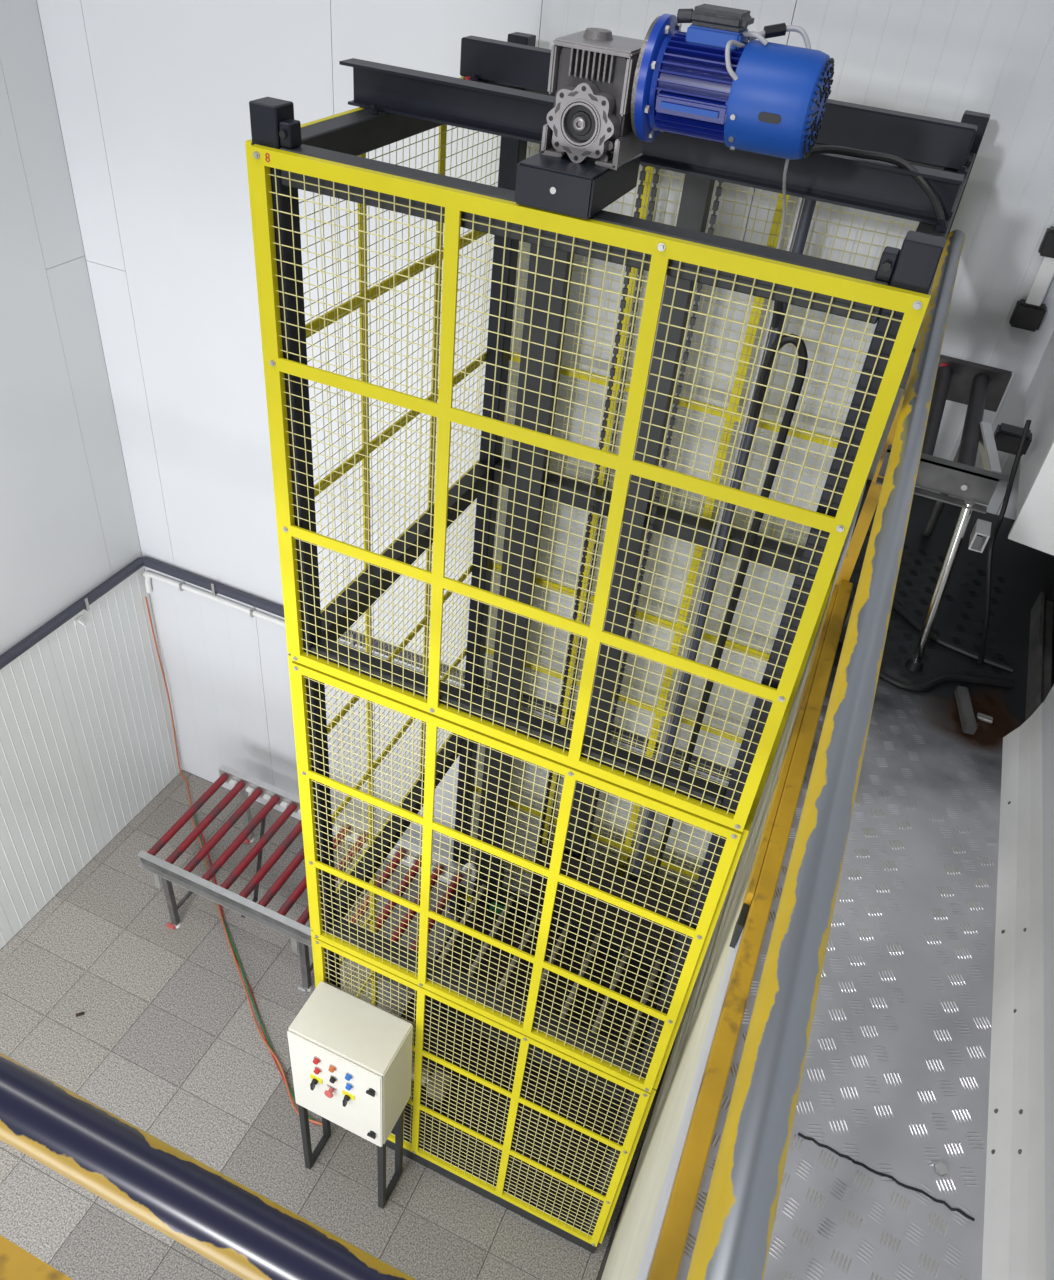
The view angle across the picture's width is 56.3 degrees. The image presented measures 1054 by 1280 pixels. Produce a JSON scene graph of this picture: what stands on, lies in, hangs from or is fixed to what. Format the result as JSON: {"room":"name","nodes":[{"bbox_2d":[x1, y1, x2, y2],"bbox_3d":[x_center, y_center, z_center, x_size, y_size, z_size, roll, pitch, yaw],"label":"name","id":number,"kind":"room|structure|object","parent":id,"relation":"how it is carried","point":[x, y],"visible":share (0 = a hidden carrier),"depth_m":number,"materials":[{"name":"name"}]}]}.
{"room":"factory floor","nodes":[
{"label":"factory floor","id":0,"kind":"room"},
{"bbox_2d":[0,0,182,949],"bbox_3d":[-3.918,-0.873,4.457,0.202,9.000,5.500,19,41,15],"label":"wall","id":1,"kind":"structure","parent":0,"point":[87,741],"depth_m":6.84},
{"bbox_2d":[74,615,85,625],"bbox_3d":[-3.252,-0.134,7.192,0.061,0.049,0.080,19,41,15],"label":"wall hook","id":2,"kind":"object","parent":1,"relation":"attached to","point":[79,619],"visible":1,"depth_m":7.19,"materials":[{"name":"white plastic"}]},
{"bbox_2d":[0,556,731,781],"bbox_3d":[-1.683,1.433,5.258,4.928,0.105,4.722,19,41,15],"label":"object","id":3,"kind":"object","parent":1,"relation":"attached to","point":[83,603],"visible":0.6,"depth_m":7.02,"materials":[{"name":"grey metal"}]},
{"bbox_3d":[-1.888,1.372,1.904,6.800,0.164,0.918,19,41,15],"label":"trim","id":4,"kind":"structure","parent":1,"relation":"attached to","visible":0},
{"bbox_2d":[0,1053,415,1279],"bbox_3d":[-2.266,0.362,1.927,5.055,1.284,0.126,19,41,15],"label":"handrail","id":5,"kind":"object","parent":4,"relation":"on","point":[251,1236],"visible":1,"depth_m":0.97,"materials":[{"name":"blue metal"}]},
{"bbox_2d":[0,768,677,1279],"bbox_3d":[-1.789,3.264,6.887,5.200,0.060,4.600,19,41,15],"label":"floor","id":6,"kind":"structure","parent":0,"point":[167,1041],"depth_m":7.01,"materials":[{"name":"tile"}]},
{"bbox_2d":[191,817,321,1124],"bbox_3d":[-2.253,2.454,7.700,0.168,0.015,3.104,-17,45,-27],"label":"cable","id":7,"kind":"object","parent":6,"relation":"on","point":[254,1018],"visible":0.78,"depth_m":7.37,"materials":[{"name":"rubber"}]},
{"bbox_2d":[194,814,319,1125],"bbox_3d":[-2.241,2.446,7.736,0.130,0.015,3.098,-16,44,-26],"label":"cable","id":8,"kind":"object","parent":6,"relation":"on","point":[264,1031],"visible":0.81,"depth_m":7.45,"materials":[{"name":"orange rubber"}]},
{"bbox_2d":[197,821,317,1125],"bbox_3d":[-2.257,2.450,7.754,0.125,0.015,3.103,-16,44,-26],"label":"cable","id":9,"kind":"object","parent":6,"relation":"on","point":[197,821],"visible":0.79,"depth_m":7.50,"materials":[{"name":"red plastic"}]},
{"bbox_2d":[137,765,476,993],"bbox_3d":[-1.678,1.946,7.673,2.373,1.000,1.062,19,41,15],"label":"conveyor","id":10,"kind":"object","parent":6,"relation":"on","point":[242,783],"visible":0.74,"depth_m":7.50,"materials":[{"name":"metal"}]},
{"bbox_2d":[287,981,412,1208],"bbox_3d":[-1.074,2.857,6.030,0.608,1.777,0.399,19,41,15],"label":"control box","id":11,"kind":"object","parent":6,"relation":"on","point":[351,1058],"visible":1,"depth_m":5.56,"materials":[{"name":"paint"}]},
{"bbox_2d":[310,1078,317,1090],"bbox_3d":[-1.219,2.538,5.627,0.036,0.060,0.044,19,41,15],"label":"switch","id":12,"kind":"object","parent":11,"relation":"attached to","point":[314,1081],"depth_m":5.62,"materials":[{"name":"black plastic"}]},
{"bbox_2d":[329,1075,337,1083],"bbox_3d":[-1.087,2.462,5.513,0.046,0.046,0.027,19,41,15],"label":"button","id":13,"kind":"object","parent":11,"relation":"attached to","point":[333,1078],"depth_m":5.51,"materials":[{"name":"black plastic"}]},
{"bbox_2d":[342,1095,349,1106],"bbox_3d":[-1.025,2.606,5.571,0.036,0.060,0.044,19,41,15],"label":"switch","id":14,"kind":"object","parent":11,"relation":"attached to","point":[346,1098],"depth_m":5.56,"materials":[{"name":"black plastic"}]},
{"bbox_2d":[249,32,989,1252],"bbox_3d":[0.156,0.573,5.260,2.094,6.490,1.956,19,41,15],"label":"lift tower","id":15,"kind":"object","parent":6,"relation":"on","point":[503,92],"visible":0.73,"depth_m":4.31,"materials":[{"name":"metal"}]},
{"bbox_2d":[406,1061,449,1121],"bbox_3d":[-0.704,3.103,6.800,0.320,0.468,0.120,19,41,15],"label":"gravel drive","id":16,"kind":"object","parent":15,"relation":"on","point":[423,1070],"visible":0.56,"depth_m":6.66,"materials":[{"name":"paint"}]},
{"bbox_2d":[414,842,689,1101],"bbox_3d":[0.171,2.172,6.804,1.560,0.920,1.055,19,41,15],"label":"carriage","id":17,"kind":"object","parent":15,"relation":"attached to","point":[540,848],"visible":0.52,"depth_m":7.11,"materials":[{"name":"paint"}]},
{"bbox_2d":[245,77,930,1246],"bbox_3d":[0.192,0.640,5.311,2.059,6.076,1.997,19,41,15],"label":"cage","id":18,"kind":"object","parent":15,"relation":"attached to","point":[735,827],"visible":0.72,"depth_m":3.92,"materials":[{"name":"yellow paint"}]},
{"bbox_2d":[540,4,833,170],"bbox_3d":[0.427,-1.450,2.616,0.706,0.399,0.320,19,41,15],"label":"motor","id":19,"kind":"object","parent":15,"relation":"on","point":[614,95],"visible":1,"depth_m":2.52,"materials":[{"name":"metal"}]},
{"bbox_2d":[776,159,788,248],"bbox_3d":[0.757,-1.293,2.909,0.012,0.442,0.279,19,41,15],"label":"cable","id":20,"kind":"object","parent":19,"relation":"hanging from","point":[787,160],"visible":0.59,"depth_m":2.93,"materials":[{"name":"rubber"}]},
{"bbox_2d":[803,58,833,157],"bbox_3d":[0.750,-1.359,2.521,0.010,0.228,0.228,19,41,15],"label":"vent grille","id":21,"kind":"object","parent":19,"relation":"attached to","point":[816,102],"depth_m":2.46,"materials":[{"name":"blue metal"}]},
{"bbox_2d":[809,145,944,223],"bbox_3d":[1.013,-1.352,2.903,0.472,0.157,0.134,13,39,7],"label":"cable","id":22,"kind":"object","parent":15,"relation":"on","point":[822,149],"visible":0.91,"depth_m":2.87,"materials":[{"name":"rubber"}]},
{"bbox_2d":[37,0,1053,941],"bbox_3d":[0.403,-1.212,5.486,7.330,9.000,0.201,19,41,15],"label":"wall","id":23,"kind":"structure","parent":0,"point":[152,97],"depth_m":5.46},
{"bbox_2d":[145,597,191,805],"bbox_3d":[-2.994,0.581,8.307,0.045,2.072,0.464,-15,44,-25],"label":"cable","id":24,"kind":"object","parent":23,"relation":"attached to","point":[184,777],"visible":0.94,"depth_m":8.48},
{"bbox_2d":[143,571,727,786],"bbox_3d":[-0.763,0.310,7.101,4.924,0.211,0.050,19,41,15],"label":"conduit","id":25,"kind":"object","parent":23,"relation":"attached to","point":[148,575],"visible":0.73,"depth_m":7.48,"materials":[{"name":"white plastic"}]},
{"bbox_2d":[1009,226,1053,331],"bbox_3d":[2.155,-1.504,4.116,0.120,0.405,0.073,19,41,15],"label":"grab bar","id":26,"kind":"object","parent":23,"relation":"attached to","point":[1028,314],"visible":1,"depth_m":4.14,"materials":[{"name":"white plastic"}]},
{"bbox_2d":[601,604,827,1279],"bbox_3d":[0.660,2.743,4.415,0.583,4.300,5.524,19,41,15],"label":"wall","id":27,"kind":"structure","parent":0,"point":[629,1243],"depth_m":4.61,"materials":[{"name":"beige paint"}]},
{"bbox_2d":[637,481,866,1279],"bbox_3d":[1.540,0.800,3.233,1.605,0.342,4.404,19,41,15],"label":"trim","id":28,"kind":"structure","parent":27,"relation":"on","point":[666,1190],"depth_m":2.56,"materials":[{"name":"metal"}]},
{"bbox_2d":[647,479,1053,1279],"bbox_3d":[1.371,0.917,2.785,1.604,0.009,5.324,19,41,15],"label":"floor","id":29,"kind":"structure","parent":0,"point":[894,1086],"depth_m":2.75,"materials":[{"name":"metal"}]},
{"bbox_2d":[647,230,964,1279],"bbox_3d":[0.707,0.314,2.487,0.095,1.386,5.022,18,41,14],"label":"handrail","id":30,"kind":"object","parent":29,"relation":"on","point":[733,1240],"visible":0.97,"depth_m":1.62,"materials":[{"name":"metal"}]},
{"bbox_2d":[839,348,1031,671],"bbox_3d":[1.606,-0.537,3.952,0.510,0.812,1.105,19,41,15],"label":"machine","id":31,"kind":"object","parent":29,"relation":"on","point":[980,387],"visible":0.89,"depth_m":3.62,"materials":[{"name":"metal"}]},
{"bbox_2d":[935,1162,947,1175],"bbox_3d":[0.975,1.244,2.317,0.027,0.010,0.027,19,41,15],"label":"nut","id":32,"kind":"object","parent":29,"relation":"on","point":[940,1168],"visible":1,"depth_m":2.31,"materials":[{"name":"metal"}]},
{"bbox_2d":[879,670,1012,691],"bbox_3d":[1.522,0.124,3.752,0.627,0.027,0.275,19,41,15],"label":"hose","id":33,"kind":"object","parent":29,"relation":"on","point":[947,678],"visible":0.72,"depth_m":3.72,"materials":[{"name":"black rubber"}]},
{"bbox_2d":[892,600,1013,672],"bbox_3d":[1.628,-0.048,3.978,0.113,0.027,0.692,-25,49,-33],"label":"hose","id":34,"kind":"object","parent":29,"relation":"on","point":[895,605],"visible":0.63,"depth_m":3.89,"materials":[{"name":"black rubber"}]},
{"bbox_2d":[954,686,976,734],"bbox_3d":[1.600,0.254,3.592,0.040,0.038,0.226,11,39,5],"label":"steel offcut","id":35,"kind":"object","parent":29,"relation":"on","point":[964,705],"visible":1,"depth_m":3.57,"materials":[{"name":"grey metal"}]},
{"bbox_2d":[976,713,992,723],"bbox_3d":[1.667,0.284,3.585,0.055,0.013,0.030,19,41,15],"label":"chip","id":36,"kind":"object","parent":29,"relation":"on","point":[980,716],"visible":1,"depth_m":3.58,"materials":[{"name":"silver metal"}]},
{"bbox_2d":[978,420,1030,664],"bbox_3d":[1.736,-0.362,3.713,0.148,0.847,0.409,4,39,-3],"label":"cable","id":37,"kind":"object","parent":29,"relation":"on","point":[1028,422],"visible":0.98,"depth_m":3.59,"materials":[{"name":"rubber"}]},
{"bbox_2d":[1016,331,1053,517],"bbox_3d":[2.499,-2.062,2.654,0.780,3.740,1.324,19,41,15],"label":"wall","id":38,"kind":"structure","parent":0,"point":[1039,405],"depth_m":3.75,"materials":[{"name":"white paint"}]},
{"bbox_2d":[1008,440,1053,555],"bbox_3d":[2.186,-1.617,2.132,0.795,3.704,0.179,19,41,15],"label":"trim","id":39,"kind":"structure","parent":38,"relation":"attached to","point":[1033,527],"depth_m":3.35,"materials":[{"name":"metal"}]},
{"bbox_2d":[1042,685,1053,1279],"bbox_3d":[1.303,-0.200,0.692,0.195,4.350,3.845,18,41,14],"label":"wall","id":40,"kind":"structure","parent":0,"point":[1048,704],"depth_m":2.54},
{"bbox_2d":[982,703,1045,1279],"bbox_3d":[1.005,1.357,2.036,0.056,0.200,3.852,18,41,14],"label":"baseboard","id":41,"kind":"structure","parent":40,"relation":"attached to","point":[1014,1244],"depth_m":2.51,"materials":[{"name":"metal"}]},
{"bbox_2d":[1025,592,1052,720],"bbox_3d":[1.992,0.082,3.815,0.060,0.100,0.850,19,41,15],"label":"trim","id":42,"kind":"structure","parent":40,"relation":"attached to","point":[1040,637],"depth_m":3.81,"materials":[{"name":"metal"}]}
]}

